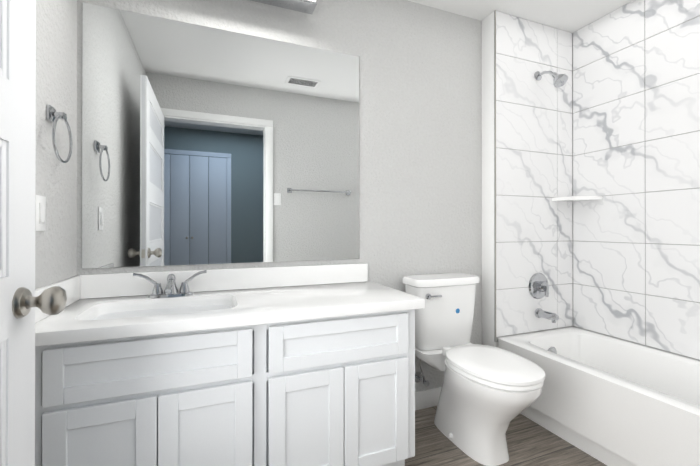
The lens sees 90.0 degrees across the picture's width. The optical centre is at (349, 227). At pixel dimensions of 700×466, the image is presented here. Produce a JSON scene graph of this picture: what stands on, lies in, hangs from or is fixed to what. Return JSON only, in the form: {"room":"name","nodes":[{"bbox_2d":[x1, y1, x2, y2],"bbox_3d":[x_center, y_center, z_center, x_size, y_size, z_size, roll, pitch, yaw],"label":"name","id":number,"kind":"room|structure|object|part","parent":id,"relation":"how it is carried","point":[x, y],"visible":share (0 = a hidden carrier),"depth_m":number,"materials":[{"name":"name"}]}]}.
{"room":"bathroom","nodes":[
{"label":"bathroom","id":0,"kind":"room"},
{"bbox_2d":[35,0,76,288],"bbox_3d":[-0.880,-0.133,0.625,0.120,2.420,1.775,0,0,-22],"label":"wall","id":1,"kind":"structure","parent":0,"point":[56,89],"depth_m":1.28,"materials":[{"name":"paint"}]},
{"bbox_2d":[35,195,45,230],"bbox_3d":[-1.018,-0.047,1.154,0.010,0.116,0.072,0,0,-22],"label":"light switch","id":2,"kind":"object","parent":1,"relation":"attached to","point":[40,213],"visible":0.79,"depth_m":1.14,"materials":[{"name":"plastic"}]},
{"bbox_2d":[46,104,71,162],"bbox_3d":[-1.028,-0.325,1.231,0.048,0.194,0.165,0,0,-22],"label":"towel ring","id":3,"kind":"object","parent":1,"relation":"attached to","point":[53,116],"visible":1,"depth_m":1.22,"materials":[{"name":"silver metal"}]},
{"bbox_2d":[35,275,82,322],"bbox_3d":[-1.038,0.248,1.217,0.020,0.100,0.514,0,0,-22],"label":"backsplash","id":4,"kind":"structure","parent":1,"relation":"attached to","point":[73,286],"depth_m":1.34,"materials":[{"name":"white stone"}]},
{"bbox_2d":[76,0,481,391],"bbox_3d":[0.146,-0.129,2.050,3.075,2.420,0.120,0,0,-22],"label":"wall","id":5,"kind":"structure","parent":0,"point":[420,139],"depth_m":2.05,"materials":[{"name":"paint"}]},
{"bbox_2d":[82,2,358,268],"bbox_3d":[-0.540,-0.388,1.710,1.270,1.125,0.006,0,0,-22],"label":"mirror","id":6,"kind":"object","parent":5,"relation":"attached to","point":[202,145],"visible":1,"depth_m":1.66,"materials":[{"name":"clear glass"}]},
{"bbox_2d":[83,263,366,298],"bbox_3d":[-0.526,0.250,1.707,1.334,0.100,0.020,0,0,-22],"label":"backsplash","id":7,"kind":"structure","parent":5,"relation":"attached to","point":[163,282],"depth_m":1.65,"materials":[{"name":"white stone"}]},
{"bbox_2d":[251,0,316,14],"bbox_3d":[-0.491,-1.173,1.671,0.658,0.134,0.122,0,0,-22],"label":"sconce","id":8,"kind":"object","parent":5,"relation":"attached to","point":[306,6],"visible":1,"depth_m":1.74,"materials":[{"name":"silver metal"}]},
{"bbox_2d":[415,387,440,409],"bbox_3d":[0.474,1.029,2.105,0.814,0.105,0.013,0,0,-22],"label":"baseboard","id":9,"kind":"structure","parent":5,"relation":"attached to","point":[428,398],"depth_m":2.08,"materials":[{"name":"paint"}]},
{"bbox_2d":[482,12,497,347],"bbox_3d":[1.194,-0.128,2.341,0.694,2.420,0.109,0,0,-22],"label":"wall","id":10,"kind":"structure","parent":0,"point":[488,180],"depth_m":2.21,"materials":[{"name":"paint"}]},
{"bbox_2d":[494,10,572,341],"bbox_3d":[1.210,-0.316,2.283,0.684,2.045,0.012,0,0,-22],"label":"wall tiles","id":11,"kind":"structure","parent":10,"relation":"attached to","point":[533,229],"depth_m":2.26,"materials":[{"name":"tile"}]},
{"bbox_2d":[528,273,548,298],"bbox_3d":[1.240,0.382,2.247,0.169,0.169,0.074,0,0,-22],"label":"shower valve","id":12,"kind":"object","parent":11,"relation":"attached to","point":[538,286],"visible":1,"depth_m":2.25,"materials":[{"name":"silver metal"}]},
{"bbox_2d":[535,308,558,322],"bbox_3d":[1.251,0.558,2.218,0.062,0.066,0.135,0,0,-22],"label":"tub spout","id":13,"kind":"object","parent":11,"relation":"attached to","point":[551,316],"visible":1,"depth_m":2.20,"materials":[{"name":"silver metal"}]},
{"bbox_2d":[534,71,567,87],"bbox_3d":[1.263,-0.941,2.193,0.083,0.155,0.198,0,0,-22],"label":"shower head","id":14,"kind":"object","parent":11,"relation":"attached to","point":[559,80],"visible":1,"depth_m":2.15},
{"bbox_2d":[552,196,602,201],"bbox_3d":[1.473,-0.186,2.273,0.200,0.022,0.200,0,0,-22],"label":"corner shelf","id":15,"kind":"object","parent":11,"relation":"attached to","point":[577,198],"visible":0.98,"depth_m":2.23,"materials":[{"name":"ceramic"}]},
{"bbox_2d":[405,406,606,465],"bbox_3d":[0.287,1.106,0.220,4.155,0.060,3.620,0,0,-22],"label":"floor","id":16,"kind":"structure","parent":0,"point":[530,442],"depth_m":1.71,"materials":[{"name":"brown wood"}]},
{"bbox_2d":[35,311,414,465],"bbox_3d":[-0.433,0.709,1.472,1.334,0.740,0.523,0,0,-22],"label":"bathroom vanity","id":17,"kind":"object","parent":16,"relation":"on","point":[312,365],"depth_m":1.21,"materials":[{"name":"paint"}]},
{"bbox_2d":[35,279,424,346],"bbox_3d":[-0.417,0.319,1.468,1.360,0.040,0.544,0,0,-22],"label":"countertop","id":18,"kind":"structure","parent":17,"relation":"on","point":[180,312],"depth_m":1.34,"materials":[{"name":"white stone"}]},
{"bbox_2d":[133,270,206,297],"bbox_3d":[-0.762,0.245,1.483,0.286,0.108,0.155,0,0,-22],"label":"faucet","id":19,"kind":"object","parent":18,"relation":"on","point":[171,290],"depth_m":1.51,"materials":[{"name":"silver metal"}]},
{"bbox_2d":[402,273,544,465],"bbox_3d":[0.618,0.680,1.772,0.432,0.800,0.738,0,0,-22],"label":"toilet","id":20,"kind":"object","parent":16,"relation":"on","point":[488,394],"visible":0.98,"depth_m":1.69,"materials":[{"name":"ceramic"}]},
{"bbox_3d":[0.523,0.477,2.011,0.432,0.392,0.208,0,0,-22],"label":"tank","id":21,"kind":"part","parent":20,"relation":"part of","materials":[{"name":"ceramic"}]},
{"bbox_3d":[0.513,0.417,1.905,0.225,0.125,0.024,0,0,-22],"label":"lever","id":22,"kind":"part","parent":20,"relation":"part of","materials":[{"name":"silver metal"}]},
{"bbox_3d":[0.664,0.644,1.655,0.356,0.054,0.485,0,0,-22],"label":"seat","id":23,"kind":"part","parent":20,"relation":"part of","materials":[{"name":"plastic"}]},
{"bbox_2d":[498,327,699,465],"bbox_3d":[1.486,0.877,1.587,0.676,0.405,1.478,0,0,-22],"label":"bathtub","id":24,"kind":"object","parent":16,"relation":"on","point":[608,400],"visible":0.9,"depth_m":1.69,"materials":[{"name":"ceramic"}]},
{"bbox_2d":[408,0,632,33],"bbox_3d":[0.287,-1.374,0.227,4.155,0.060,3.620,0,0,-22],"label":"ceiling","id":25,"kind":"structure","parent":0,"point":[572,16],"depth_m":2.15,"materials":[{"name":"paint"}]},
{"bbox_2d":[572,34,572,283],"bbox_3d":[2.172,-0.132,0.959,0.109,2.420,3.400,0,0,-22],"label":"wall","id":26,"kind":"structure","parent":0,"point":[572,127],"depth_m":2.42,"materials":[{"name":"paint"}]},
{"bbox_2d":[573,0,699,360],"bbox_3d":[1.818,-0.318,1.690,0.011,2.045,1.540,0,0,-22],"label":"wall tile","id":27,"kind":"structure","parent":26,"relation":"attached to","point":[636,161],"depth_m":2.03,"materials":[{"name":"tile"}]},
{"bbox_3d":[0.805,-0.134,0.399,2.846,2.420,0.115,0,0,-22],"label":"wall","id":28,"kind":"structure","parent":0,"visible":0},
{"bbox_2d":[0,0,35,465],"bbox_3d":[-0.588,0.048,0.397,0.035,2.033,0.895,0,0,-22],"label":"door","id":29,"kind":"structure","parent":28,"relation":"in","point":[17,183],"depth_m":0.74,"materials":[{"name":"paint"}]},
{"bbox_2d":[12,286,66,317],"bbox_3d":[-0.734,0.162,0.766,0.195,0.066,0.104,0,0,-22],"label":"door knob","id":30,"kind":"object","parent":29,"relation":"attached to","point":[51,300],"depth_m":0.75,"materials":[{"name":"silver metal"}]}
]}

